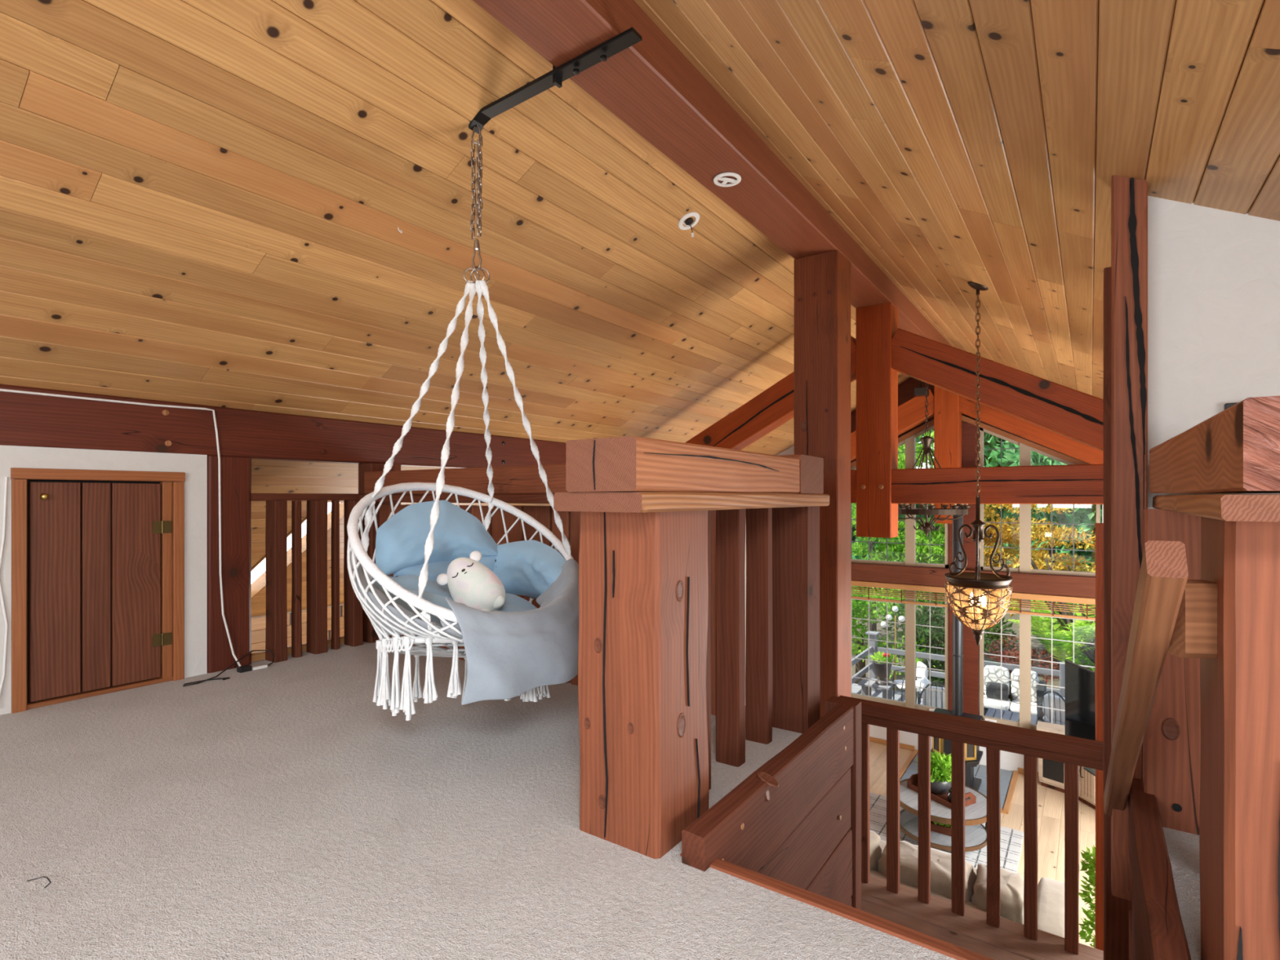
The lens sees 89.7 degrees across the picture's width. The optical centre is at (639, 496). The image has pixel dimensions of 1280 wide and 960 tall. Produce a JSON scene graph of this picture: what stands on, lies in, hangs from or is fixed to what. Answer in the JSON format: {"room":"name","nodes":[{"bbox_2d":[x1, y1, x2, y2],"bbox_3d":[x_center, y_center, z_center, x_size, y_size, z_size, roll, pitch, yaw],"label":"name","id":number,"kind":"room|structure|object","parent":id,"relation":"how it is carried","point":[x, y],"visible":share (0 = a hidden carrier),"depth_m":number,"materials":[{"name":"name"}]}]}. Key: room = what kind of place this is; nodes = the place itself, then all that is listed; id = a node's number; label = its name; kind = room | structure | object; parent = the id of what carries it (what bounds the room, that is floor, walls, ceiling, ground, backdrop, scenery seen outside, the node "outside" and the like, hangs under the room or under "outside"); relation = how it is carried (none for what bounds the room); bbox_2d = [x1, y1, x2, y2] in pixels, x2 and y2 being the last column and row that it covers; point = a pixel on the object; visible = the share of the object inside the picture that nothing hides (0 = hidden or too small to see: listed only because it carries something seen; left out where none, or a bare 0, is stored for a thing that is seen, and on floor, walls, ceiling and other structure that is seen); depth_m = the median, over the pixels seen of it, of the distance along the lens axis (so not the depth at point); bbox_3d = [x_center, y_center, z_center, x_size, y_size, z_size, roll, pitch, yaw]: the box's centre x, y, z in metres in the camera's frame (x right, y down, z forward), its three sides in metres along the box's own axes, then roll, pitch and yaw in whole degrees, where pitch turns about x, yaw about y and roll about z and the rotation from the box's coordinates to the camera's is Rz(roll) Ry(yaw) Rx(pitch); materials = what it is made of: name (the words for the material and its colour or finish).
{"room":"loft","nodes":[
{"label":"loft","id":0,"kind":"room"},
{"bbox_2d":[0,444,207,715],"bbox_3d":[-4.234,0.430,2.190,0.450,1.380,4.735,0,0,35],"label":"wall","id":1,"kind":"structure","parent":0,"point":[194,466],"depth_m":3.76,"materials":[{"name":"paint"}]},
{"bbox_2d":[0,476,8,697],"bbox_3d":[-3.212,0.480,3.236,0.024,1.161,0.052,0,0,35],"label":"wire","id":2,"kind":"object","parent":1,"relation":"attached to","point":[6,482],"visible":1,"depth_m":3.25,"materials":[{"name":"white plastic"}]},
{"bbox_2d":[10,467,185,713],"bbox_3d":[-3.006,0.477,3.600,0.108,1.247,0.763,0,0,35],"label":"door","id":3,"kind":"structure","parent":1,"relation":"in","point":[98,564],"depth_m":3.56,"materials":[{"name":"brown wood"}]},
{"bbox_2d":[0,383,566,468],"bbox_3d":[-1.822,-0.410,5.362,0.151,0.320,12.700,0,0,35],"label":"beam","id":4,"kind":"structure","parent":1,"relation":"attached to","point":[26,420],"depth_m":4.12,"materials":[{"name":"brown wood"}]},
{"bbox_2d":[0,388,241,666],"bbox_3d":[-3.217,0.264,3.160,0.105,1.629,2.291,0,0,35],"label":"power cable","id":5,"kind":"object","parent":4,"relation":"attached to","point":[1,389],"visible":0.97,"depth_m":4.03,"materials":[{"name":"white plastic"}]},
{"bbox_2d":[251,604,344,653],"bbox_3d":[-4.332,2.606,8.888,0.151,2.288,10.600,0,0,35],"label":"wall","id":6,"kind":"structure","parent":0,"point":[258,624],"depth_m":8.41,"materials":[{"name":"brown wood"}]},
{"bbox_2d":[0,641,1200,959],"bbox_3d":[-1.045,1.250,0.792,6.620,0.300,6.100,0,0,35],"label":"floor","id":7,"kind":"structure","parent":0,"point":[277,811],"depth_m":2.02,"materials":[{"name":"carpet"}]},
{"bbox_2d":[182,649,275,686],"bbox_3d":[-2.512,1.048,3.970,0.133,0.102,0.576,0,0,18],"label":"power adapter","id":8,"kind":"object","parent":7,"relation":"on","point":[246,668],"visible":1,"depth_m":4.03,"materials":[{"name":"black plastic"}]},
{"bbox_2d":[207,456,251,673],"bbox_3d":[-2.668,0.424,4.146,0.138,1.352,0.268,0,0,35],"label":"timber post","id":9,"kind":"object","parent":7,"relation":"on","point":[235,472],"visible":0.75,"depth_m":4.10,"materials":[{"name":"wood"}]},
{"bbox_2d":[250,493,364,662],"bbox_3d":[-2.324,0.549,4.554,0.193,1.144,0.820,0,0,35],"label":"rail","id":10,"kind":"object","parent":7,"relation":"on","point":[276,520],"visible":0.85,"depth_m":4.50,"materials":[{"name":"brown wood"}]},
{"bbox_2d":[358,462,400,643],"bbox_3d":[-2.016,0.424,4.986,0.182,1.352,0.263,0,0,35],"label":"timber post","id":11,"kind":"object","parent":7,"relation":"on","point":[370,635],"visible":0.22,"depth_m":4.87,"materials":[{"name":"wood"}]},
{"bbox_2d":[359,454,823,715],"bbox_3d":[-0.579,0.456,3.944,3.370,1.287,0.402,0,0,35],"label":"parapet","id":12,"kind":"object","parent":7,"relation":"on","point":[512,484],"visible":0.16,"depth_m":3.90,"materials":[{"name":"brown wood"}]},
{"bbox_2d":[553,435,829,858],"bbox_3d":[0.317,0.464,2.573,0.353,1.272,1.620,0,0,35],"label":"parapet","id":13,"kind":"object","parent":7,"relation":"on","point":[645,505],"visible":0.99,"depth_m":2.09,"materials":[{"name":"brown wood"}]},
{"bbox_2d":[1142,395,1279,959],"bbox_3d":[1.598,0.466,1.631,0.454,1.269,1.534,0,0,35],"label":"parapet","id":14,"kind":"object","parent":7,"relation":"on","point":[1211,740],"visible":0.96,"depth_m":1.21,"materials":[{"name":"brown wood"}]},
{"bbox_2d":[1103,540,1217,816],"bbox_3d":[1.402,0.640,1.760,0.155,1.122,1.593,0,0,34],"label":"stair handrail","id":15,"kind":"object","parent":14,"relation":"attached to","point":[1175,615],"visible":0.94,"depth_m":1.29,"materials":[{"name":"brown wood"}]},
{"bbox_2d":[0,0,1279,617],"bbox_3d":[-0.592,-0.331,4.868,10.950,3.778,13.700,0,0,35],"label":"ceiling","id":16,"kind":"structure","parent":0,"point":[206,202],"depth_m":2.96,"materials":[{"name":"brown wood"}]},
{"bbox_2d":[251,502,343,599],"bbox_3d":[-3.766,0.577,6.698,2.350,1.378,0.380,0,0,35],"label":"window","id":17,"kind":"structure","parent":16,"relation":"attached to","point":[258,571],"depth_m":6.90,"materials":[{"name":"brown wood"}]},
{"bbox_2d":[346,267,573,720],"bbox_3d":[-0.763,-0.005,2.899,0.926,2.083,1.074,0,0,35],"label":"chair","id":18,"kind":"object","parent":16,"relation":"hanging from","point":[356,548],"visible":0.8,"depth_m":2.74,"materials":[{"name":"white fabric"}]},
{"bbox_2d":[352,500,565,639],"bbox_3d":[-0.765,0.366,2.895,0.868,0.698,0.982,0,0,35],"label":"seat cushion","id":19,"kind":"object","parent":18,"relation":"on","point":[528,568],"visible":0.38,"depth_m":3.10,"materials":[{"name":"fabric"}]},
{"bbox_2d":[436,551,505,611],"bbox_3d":[-0.716,0.389,2.812,0.268,0.296,0.223,0,0,35],"label":"plush toy","id":20,"kind":"object","parent":19,"relation":"on","point":[470,583],"visible":0.81,"depth_m":2.76,"materials":[{"name":"white fabric"}]},
{"bbox_2d":[445,558,578,705],"bbox_3d":[-0.445,0.538,2.777,0.400,0.470,0.884,0,0,35],"label":"throw blanket","id":21,"kind":"object","parent":18,"relation":"on","point":[509,655],"visible":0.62,"depth_m":2.53,"materials":[{"name":"fabric"}]},
{"bbox_2d":[678,212,699,236],"bbox_3d":[0.317,-1.748,4.167,0.136,0.146,0.150,0,0,35],"label":"ceiling box cover","id":22,"kind":"object","parent":16,"relation":"attached to","point":[688,221],"visible":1,"depth_m":4.15,"materials":[{"name":"white plastic"}]},
{"bbox_2d":[472,0,951,346],"bbox_3d":[0.694,-1.880,3.847,0.332,0.244,13.100,0,0,35],"label":"ridge beam","id":23,"kind":"structure","parent":16,"relation":"attached to","point":[650,85],"depth_m":3.07,"materials":[{"name":"wood"}]},
{"bbox_2d":[468,26,641,133],"bbox_3d":[-0.386,-1.748,2.689,0.915,0.145,0.065,0,0,35],"label":"bar","id":24,"kind":"object","parent":23,"relation":"attached to","point":[630,37],"visible":0.92,"depth_m":2.64,"materials":[{"name":"black metal"}]},
{"bbox_2d":[470,124,483,271],"bbox_3d":[-0.747,-1.367,2.944,0.063,0.674,0.034,0,0,10],"label":"chain","id":25,"kind":"object","parent":24,"relation":"hanging from","point":[479,166],"visible":1,"depth_m":2.94,"materials":[{"name":"metal"}]},
{"bbox_2d":[713,172,741,186],"bbox_3d":[0.483,-1.752,3.561,0.152,0.009,0.152,0,0,35],"label":"ceiling box cover","id":26,"kind":"object","parent":23,"relation":"attached to","point":[719,177],"visible":1,"depth_m":3.55,"materials":[{"name":"white plastic"}]},
{"bbox_2d":[912,382,941,468],"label":"chandelier","id":27,"kind":"object","parent":23,"relation":"hanging from","point":[926,441],"depth_m":7.43,"materials":[{"name":"metal"}]},
{"bbox_2d":[897,503,970,537],"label":"chandelier","id":28,"kind":"object","parent":23,"relation":"hanging from","point":[926,527],"depth_m":7.20,"materials":[{"name":"metal"}]},
{"bbox_2d":[902,503,911,509],"bbox_3d":[2.988,0.080,7.195,0.090,0.120,0.086,0,0,35],"label":"candle","id":29,"kind":"object","parent":28,"relation":"on","point":[906,506],"depth_m":7.17,"materials":[{"name":"wax"}]},
{"bbox_2d":[927,503,936,509],"bbox_3d":[3.197,0.080,7.049,0.090,0.120,0.086,0,0,35],"label":"candle","id":30,"kind":"object","parent":28,"relation":"on","point":[931,507],"depth_m":7.03,"materials":[{"name":"wax"}]},
{"bbox_2d":[961,503,970,509],"bbox_3d":[3.655,0.080,7.207,0.090,0.120,0.086,0,0,35],"label":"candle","id":31,"kind":"object","parent":28,"relation":"on","point":[966,506],"depth_m":7.18,"materials":[{"name":"wax"}]},
{"bbox_2d":[684,302,1103,537],"bbox_3d":[1.390,-0.184,6.587,8.556,3.147,0.296,0,0,35],"label":"roof truss","id":32,"kind":"object","parent":16,"relation":"attached to","point":[880,350],"visible":0.56,"depth_m":5.70,"materials":[{"name":"brown wood"}]},
{"bbox_2d":[914,380,928,396],"bbox_3d":[3.900,-1.648,8.908,0.160,0.495,0.170,0,0,35],"label":"ceiling speaker","id":33,"kind":"object","parent":16,"relation":"attached to","point":[918,392],"visible":0.82,"depth_m":8.86,"materials":[{"name":"black plastic"}]},
{"bbox_2d":[745,386,1103,524],"bbox_3d":[3.486,-0.185,9.582,8.558,3.146,0.267,0,0,35],"label":"roof truss","id":34,"kind":"object","parent":16,"relation":"attached to","point":[947,408],"visible":0.15,"depth_m":8.87,"materials":[{"name":"brown wood"}]},
{"bbox_2d":[944,281,1013,645],"bbox_3d":[2.475,-0.245,4.719,0.442,2.675,0.452,0,0,-20],"label":"lantern pendant","id":35,"kind":"object","parent":16,"relation":"hanging from","point":[976,580],"visible":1,"depth_m":4.70,"materials":[{"name":"metal"}]},
{"bbox_2d":[944,581,1012,630],"bbox_3d":[2.477,0.802,4.716,0.439,0.321,0.438,0,0,35],"label":"shade","id":36,"kind":"object","parent":35,"relation":"on","point":[987,614],"depth_m":4.61,"materials":[{"name":"beige glass"}]},
{"bbox_2d":[681,696,861,910],"bbox_3d":[0.594,1.842,2.549,0.148,1.718,1.549,0,0,34],"label":"wall","id":37,"kind":"structure","parent":0,"point":[795,820],"depth_m":2.57,"materials":[{"name":"brown wood"}]},
{"bbox_2d":[680,853,995,959],"bbox_3d":[0.627,1.122,1.647,1.200,0.058,0.053,0,0,35],"label":"trim","id":38,"kind":"structure","parent":37,"relation":"attached to","point":[913,936],"depth_m":1.69,"materials":[{"name":"brown wood"}]},
{"bbox_2d":[745,377,1103,771],"bbox_3d":[2.952,0.845,10.309,10.420,5.810,0.241,0,0,35],"label":"wall","id":39,"kind":"structure","parent":0,"point":[1028,583],"depth_m":9.08,"materials":[{"name":"wood"}]},
{"bbox_2d":[850,588,948,711],"bbox_3d":[3.743,2.215,9.756,1.710,1.830,0.120,0,0,35],"label":"window","id":40,"kind":"structure","parent":39,"relation":"in","point":[910,609],"depth_m":9.54,"materials":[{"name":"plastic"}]},
{"bbox_2d":[851,580,947,607],"bbox_3d":[3.687,1.435,9.667,1.720,0.280,0.070,0,0,35],"label":"window blind","id":41,"kind":"object","parent":40,"relation":"attached to","point":[935,589],"visible":0.7,"depth_m":9.53,"materials":[{"name":"fabric"}]},
{"bbox_2d":[850,425,948,568],"bbox_3d":[3.752,-0.061,9.769,1.710,2.182,0.090,0,0,35],"label":"window","id":42,"kind":"structure","parent":39,"relation":"in","point":[910,442],"depth_m":9.54,"materials":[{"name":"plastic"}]},
{"bbox_2d":[869,736,1038,777],"bbox_3d":[2.956,3.712,10.245,10.100,0.075,0.020,0,0,35],"label":"baseboard","id":43,"kind":"structure","parent":39,"relation":"attached to","point":[873,740],"depth_m":9.58,"materials":[{"name":"brown wood"}]},
{"bbox_2d":[979,594,1095,729],"bbox_3d":[5.337,2.215,8.642,1.380,1.830,0.120,0,0,35],"label":"window","id":44,"kind":"structure","parent":39,"relation":"in","point":[1024,635],"depth_m":8.70,"materials":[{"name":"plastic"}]},
{"bbox_2d":[979,589,1095,620],"bbox_3d":[5.277,1.435,8.555,1.400,0.280,0.070,0,0,35],"label":"window blind","id":45,"kind":"object","parent":44,"relation":"attached to","point":[1091,601],"visible":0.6,"depth_m":8.44,"materials":[{"name":"fabric"}]},
{"bbox_2d":[979,426,1100,577],"bbox_3d":[5.345,0.022,8.654,1.380,2.016,0.090,0,0,35],"label":"window","id":46,"kind":"structure","parent":39,"relation":"in","point":[1024,522],"depth_m":8.69,"materials":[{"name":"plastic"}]},
{"bbox_2d":[851,683,1050,723],"bbox_3d":[6.270,3.835,10.010,7.200,0.030,2.993,0,0,35],"label":"floor","id":47,"kind":"structure","parent":0,"point":[878,693],"depth_m":12.49,"materials":[{"name":"grey wood"}]},
{"bbox_2d":[857,677,895,699],"bbox_3d":[4.370,3.624,11.874,0.550,0.392,0.471,0,0,35],"label":"bench","id":48,"kind":"object","parent":47,"relation":"on","point":[864,683],"visible":0.6,"depth_m":11.80,"materials":[{"name":"grey wood"}]},
{"bbox_2d":[869,650,894,685],"bbox_3d":[4.440,3.131,11.806,0.426,0.597,0.390,0,0,35],"label":"urn planter","id":49,"kind":"object","parent":48,"relation":"on","point":[880,668],"visible":0.88,"depth_m":11.71,"materials":[{"name":"grey stone"}]},
{"bbox_2d":[893,657,929,701],"bbox_3d":[4.906,3.364,11.600,0.554,0.913,0.582,0,0,7],"label":"patio chair","id":50,"kind":"object","parent":47,"relation":"on","point":[921,672],"visible":0.56,"depth_m":11.54,"materials":[{"name":"metal"}]},
{"bbox_2d":[915,688,923,704],"bbox_3d":[4.833,3.575,10.922,0.560,0.491,0.560,0,0,35],"label":"patio table","id":51,"kind":"object","parent":47,"relation":"on","point":[917,689],"visible":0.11,"depth_m":10.95,"materials":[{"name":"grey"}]},
{"bbox_2d":[917,675,931,693],"bbox_3d":[4.833,3.189,10.922,0.199,0.279,0.199,0,0,-30],"label":"candle lantern","id":52,"kind":"object","parent":51,"relation":"on","point":[923,680],"visible":0.48,"depth_m":10.90,"materials":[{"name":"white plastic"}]},
{"bbox_2d":[916,682,945,708],"bbox_3d":[4.749,3.364,10.303,0.582,0.913,0.554,0,0,25],"label":"patio chair","id":53,"kind":"object","parent":47,"relation":"on","point":[937,698],"visible":0.36,"depth_m":10.12,"materials":[{"name":"metal"}]},
{"bbox_2d":[851,631,1064,697],"bbox_3d":[5.984,3.250,10.526,5.001,1.140,2.212,0,0,35],"label":"deck railing","id":54,"kind":"object","parent":47,"relation":"on","point":[873,635],"visible":0.3,"depth_m":12.01,"materials":[{"name":"grey wood"}]},
{"bbox_2d":[985,707,1037,724],"bbox_3d":[5.821,3.627,10.084,0.682,0.387,0.500,0,0,35],"label":"table","id":55,"kind":"object","parent":47,"relation":"on","point":[991,712],"visible":0.37,"depth_m":10.11,"materials":[{"name":"grey wood"}]},
{"bbox_2d":[983,665,1046,724],"bbox_3d":[6.242,3.368,10.799,0.950,0.904,0.706,0,0,35],"label":"outdoor sofa","id":56,"kind":"object","parent":47,"relation":"on","point":[992,686],"visible":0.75,"depth_m":10.80,"materials":[{"name":"fabric"}]},
{"bbox_2d":[983,665,1009,694],"bbox_3d":[6.127,3.179,11.065,0.407,0.526,0.173,0,0,35],"label":"cushion","id":57,"kind":"object","parent":56,"relation":"on","point":[993,671],"depth_m":11.01,"materials":[{"name":"fabric"}]},
{"bbox_2d":[983,694,1010,711],"bbox_3d":[5.999,3.481,10.865,0.444,0.126,0.527,0,0,35],"label":"seat cushion","id":58,"kind":"object","parent":56,"relation":"on","point":[988,703],"depth_m":10.71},
{"bbox_2d":[986,681,1008,701],"bbox_3d":[6.047,3.300,10.890,0.335,0.285,0.189,0,0,35],"label":"throw pillow","id":59,"kind":"object","parent":56,"relation":"on","point":[993,688],"depth_m":10.83,"materials":[{"name":"fabric"}]},
{"bbox_2d":[1009,699,1036,715],"bbox_3d":[6.368,3.481,10.604,0.449,0.128,0.532,0,0,35],"label":"seat cushion","id":60,"kind":"object","parent":56,"relation":"on","point":[1014,707],"depth_m":10.52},
{"bbox_2d":[1010,668,1038,702],"bbox_3d":[6.473,3.181,10.825,0.405,0.528,0.167,0,0,35],"label":"cushion","id":61,"kind":"object","parent":56,"relation":"on","point":[1015,686],"depth_m":10.81,"materials":[{"name":"fabric"}]},
{"bbox_2d":[1036,690,1064,725],"bbox_3d":[6.428,3.364,9.744,0.555,0.913,0.582,0,0,-25],"label":"patio chair","id":62,"kind":"object","parent":47,"relation":"on","point":[1058,702],"visible":0.59,"depth_m":9.68,"materials":[{"name":"metal"}]},
{"bbox_2d":[861,874,1103,959],"bbox_3d":[1.710,2.720,3.553,1.670,0.083,1.587,0,0,35],"label":"wooden ledge","id":63,"kind":"structure","parent":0,"point":[971,931],"depth_m":4.00,"materials":[{"name":"wood"}]},
{"bbox_2d":[839,695,1102,955],"bbox_3d":[2.050,2.057,4.158,1.543,1.247,0.128,0,0,35],"label":"stair railing","id":64,"kind":"object","parent":63,"relation":"on","point":[1073,752],"visible":0.91,"depth_m":4.08,"materials":[{"name":"wood"}]},
{"bbox_2d":[1102,266,1131,959],"bbox_3d":[2.008,0.880,2.690,0.115,3.640,0.193,0,0,35],"label":"timber post","id":65,"kind":"object","parent":63,"relation":"on","point":[1116,909],"visible":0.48,"depth_m":2.64,"materials":[{"name":"wood"}]},
{"bbox_2d":[869,742,1095,946],"bbox_3d":[-0.076,3.900,5.911,10.500,0.300,10.600,0,0,35],"label":"floor","id":66,"kind":"structure","parent":0,"point":[1051,802],"depth_m":7.42,"materials":[{"name":"brown wood"}]},
{"bbox_2d":[794,249,851,718],"bbox_3d":[1.363,0.996,4.803,0.330,5.508,0.330,0,0,35],"label":"timber post","id":67,"kind":"object","parent":66,"relation":"on","point":[822,281],"visible":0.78,"depth_m":4.65,"materials":[{"name":"brown wood"}]},
{"bbox_2d":[869,792,1023,873],"bbox_3d":[2.566,3.743,7.071,2.700,0.014,2.130,0,0,35],"label":"area rug","id":68,"kind":"object","parent":66,"relation":"on","point":[1011,840],"visible":0.02,"depth_m":7.01,"materials":[{"name":"fabric"}]},
{"bbox_2d":[899,778,986,851],"bbox_3d":[3.301,3.515,7.039,1.000,0.449,1.000,0,0,35],"label":"coffee table","id":69,"kind":"object","parent":68,"relation":"on","point":[975,815],"visible":0.59,"depth_m":6.83,"materials":[{"name":"grey wood"}]},
{"bbox_2d":[930,821,951,835],"bbox_3d":[3.266,3.482,6.932,0.377,0.232,0.225,0,0,35],"label":"planter box","id":70,"kind":"object","parent":69,"relation":"on","point":[943,828],"visible":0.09,"depth_m":6.87,"materials":[{"name":"brown wood"}]},
{"bbox_2d":[906,773,976,808],"bbox_3d":[3.319,3.229,7.100,0.356,0.130,0.662,0,0,-27],"label":"serving tray","id":71,"kind":"object","parent":69,"relation":"on","point":[912,783],"visible":0.47,"depth_m":6.96,"materials":[{"name":"brown wood"}]},
{"bbox_2d":[916,750,951,795],"bbox_3d":[3.299,3.045,7.138,0.454,0.466,0.474,0,0,35],"label":"potted plant","id":72,"kind":"object","parent":71,"relation":"on","point":[940,764],"visible":0.72,"depth_m":7.03,"materials":[{"name":"green plant"}]},
{"bbox_2d":[930,773,951,795],"bbox_3d":[3.306,3.182,7.133,0.270,0.193,0.270,0,0,35],"label":"bowl","id":73,"kind":"object","parent":72,"relation":"on","point":[941,787],"depth_m":7.02,"materials":[{"name":"ceramic"}]},
{"bbox_2d":[899,749,1018,814],"bbox_3d":[4.193,3.735,8.532,1.332,0.032,1.371,0,0,35],"label":"hearth pad","id":74,"kind":"object","parent":66,"relation":"on","point":[1005,775],"visible":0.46,"depth_m":8.54,"materials":[{"name":"grey stone"}]},
{"bbox_2d":[930,503,982,791],"bbox_3d":[4.284,1.851,8.619,0.570,3.747,1.166,0,0,35],"label":"wood stove","id":75,"kind":"object","parent":74,"relation":"on","point":[973,755],"visible":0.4,"depth_m":8.43,"materials":[{"name":"black metal"}]},
{"bbox_2d":[869,830,1064,937],"bbox_3d":[1.856,3.318,5.725,3.321,0.863,1.151,0,0,35],"label":"sofa","id":76,"kind":"object","parent":66,"relation":"on","point":[1051,892],"visible":0.18,"depth_m":4.95,"materials":[{"name":"fabric"}]},
{"bbox_2d":[870,830,881,871],"bbox_3d":[1.707,3.139,5.620,0.756,0.503,0.458,0,0,35],"label":"cushion","id":77,"kind":"object","parent":76,"relation":"on","point":[875,849],"depth_m":5.43,"materials":[{"name":"fabric"}]},
{"bbox_2d":[877,840,977,902],"bbox_3d":[2.308,3.139,5.200,0.704,0.500,0.468,0,0,35],"label":"cushion","id":78,"kind":"object","parent":76,"relation":"on","point":[940,860],"depth_m":5.07,"materials":[{"name":"fabric"}]},
{"bbox_2d":[971,863,1023,924],"bbox_3d":[2.740,3.139,4.895,0.376,0.504,0.462,0,0,35],"label":"cushion","id":79,"kind":"object","parent":76,"relation":"on","point":[1011,884],"depth_m":4.79,"materials":[{"name":"fabric"}]},
{"bbox_2d":[1035,720,1095,809],"bbox_3d":[5.848,3.370,7.479,2.150,0.760,1.180,0,0,35],"label":"media cabinet","id":80,"kind":"object","parent":66,"relation":"on","point":[1051,773],"visible":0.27,"depth_m":8.16,"materials":[{"name":"brown wood"}]},
{"bbox_2d":[1064,660,1095,776],"bbox_3d":[4.981,2.455,6.891,0.200,1.090,1.241,0,0,3],"label":"television","id":81,"kind":"object","parent":80,"relation":"on","point":[1079,681],"visible":0.28,"depth_m":7.24,"materials":[{"name":"black plastic"}]},
{"bbox_2d":[1078,844,1095,947],"bbox_3d":[3.107,3.021,4.229,0.404,1.458,0.410,0,0,35],"label":"potted tree","id":82,"kind":"object","parent":66,"relation":"on","point":[1086,855],"visible":0.12,"depth_m":4.29,"materials":[{"name":"green plant"}]},
{"bbox_2d":[1094,523,1103,951],"bbox_3d":[2.849,1.958,3.945,0.096,3.585,0.174,0,0,35],"label":"newel post","id":83,"kind":"object","parent":66,"relation":"on","point":[1099,924],"visible":0.42,"depth_m":3.89,"materials":[{"name":"brown wood"}]},
{"bbox_2d":[1128,778,1191,959],"bbox_3d":[1.484,1.850,1.866,0.072,1.702,1.440,0,0,35],"label":"wall","id":84,"kind":"structure","parent":0,"point":[1156,927],"depth_m":1.74,"materials":[{"name":"wood"}]},
{"bbox_2d":[1111,175,1147,901],"bbox_3d":[1.793,0.140,2.360,0.104,2.620,0.136,0,0,35],"label":"timber post","id":85,"kind":"object","parent":84,"relation":"attached to","point":[1129,201],"visible":0.8,"depth_m":2.31,"materials":[{"name":"brown wood"}]},
{"bbox_2d":[1147,195,1279,508],"bbox_3d":[2.656,0.128,1.913,1.840,2.544,0.120,0,0,35],"label":"wall","id":86,"kind":"structure","parent":0,"point":[1214,274],"depth_m":2.29,"materials":[{"name":"grey paint"}]},
{"bbox_2d":[1223,402,1238,410],"bbox_3d":[2.079,-0.278,2.223,0.090,0.095,0.034,0,0,35],"label":"wall outlet","id":87,"kind":"object","parent":86,"relation":"attached to","point":[1226,406],"visible":0.19,"depth_m":2.23,"materials":[{"name":"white plastic"}]},
{"label":"outside","id":88,"kind":"structure","parent":0,"visible":0},
{"bbox_2d":[851,524,1095,696],"bbox_3d":[11.895,2.873,25.728,70.000,3.654,36.200,0,0,35],"label":"ground","id":89,"kind":"structure","parent":88,"point":[1035,643],"depth_m":16.82,"materials":[{"name":"soil"}]},
{"bbox_2d":[880,605,905,690],"bbox_3d":[5.054,3.155,12.695,0.587,1.990,0.111,0,0,35],"label":"garden light","id":90,"kind":"object","parent":89,"relation":"on","point":[895,609],"visible":0.77,"depth_m":12.69,"materials":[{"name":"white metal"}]},
{"bbox_2d":[851,435,938,591],"bbox_3d":[8.187,-2.522,24.627,6.335,12.731,4.890,0,0,35],"label":"conifer","id":91,"kind":"object","parent":89,"relation":"on","point":[854,538],"visible":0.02,"depth_m":23.25,"materials":[{"name":"green plant"}]},
{"bbox_2d":[851,586,940,684],"bbox_3d":[5.043,3.018,14.304,3.024,2.564,2.050,0,0,35],"label":"shrub","id":92,"kind":"object","parent":89,"relation":"on","point":[859,647],"visible":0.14,"depth_m":14.27,"materials":[{"name":"green plant"}]},
{"bbox_2d":[851,430,945,642],"bbox_3d":[5.948,0.911,16.628,4.794,6.779,3.751,0,0,35],"label":"trees","id":93,"kind":"object","parent":89,"relation":"on","point":[895,552],"visible":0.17,"depth_m":15.77,"materials":[{"name":"green plant"}]},
{"bbox_2d":[880,599,1017,687],"bbox_3d":[6.587,3.339,13.740,2.083,2.322,2.559,0,0,-44],"label":"hedge","id":94,"kind":"object","parent":89,"relation":"on","point":[938,635],"visible":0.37,"depth_m":13.66,"materials":[{"name":"green plant"}]},
{"bbox_2d":[897,428,1061,558],"bbox_3d":[11.773,-2.495,23.558,6.554,12.653,5.311,0,0,25],"label":"conifer","id":95,"kind":"object","parent":89,"relation":"on","point":[992,458],"visible":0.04,"depth_m":21.86,"materials":[{"name":"green plant"}]},
{"bbox_2d":[939,503,1095,677],"bbox_3d":[9.203,1.829,14.626,4.854,4.742,3.182,0,0,35],"label":"tree","id":96,"kind":"object","parent":89,"relation":"on","point":[1039,560],"visible":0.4,"depth_m":14.53,"materials":[{"name":"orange plant"}]},
{"bbox_2d":[983,633,1059,684],"bbox_3d":[7.483,3.460,12.527,1.460,1.480,1.169,0,0,35],"label":"shrub","id":97,"kind":"object","parent":89,"relation":"on","point":[1011,660],"visible":0.41,"depth_m":12.56,"materials":[{"name":"green plant"}]},
{"bbox_2d":[983,444,1102,602],"bbox_3d":[14.013,-2.426,20.473,6.396,12.764,5.180,0,0,35],"label":"maple","id":98,"kind":"object","parent":89,"relation":"on","point":[1083,513],"visible":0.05,"depth_m":19.98,"materials":[{"name":"green plant"}]},
{"bbox_2d":[995,600,1095,660],"bbox_3d":[8.111,2.491,12.257,2.268,1.209,2.202,0,0,35],"label":"shrub","id":99,"kind":"object","parent":89,"relation":"on","point":[1043,628],"visible":0.59,"depth_m":12.00,"materials":[{"name":"green plant"}]},
{"bbox_2d":[1031,557,1095,664],"bbox_3d":[8.341,2.600,12.421,1.449,2.814,0.901,0,0,35],"label":"bare tree","id":100,"kind":"object","parent":89,"relation":"on","point":[1091,654],"visible":0.1,"depth_m":12.31,"materials":[{"name":"green plant"}]},
{"bbox_2d":[1031,600,1095,671],"bbox_3d":[9.784,2.729,13.008,3.548,2.941,2.186,0,0,35],"label":"shrub","id":101,"kind":"object","parent":89,"relation":"on","point":[1082,656],"visible":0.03,"depth_m":13.36,"materials":[{"name":"green plant"}]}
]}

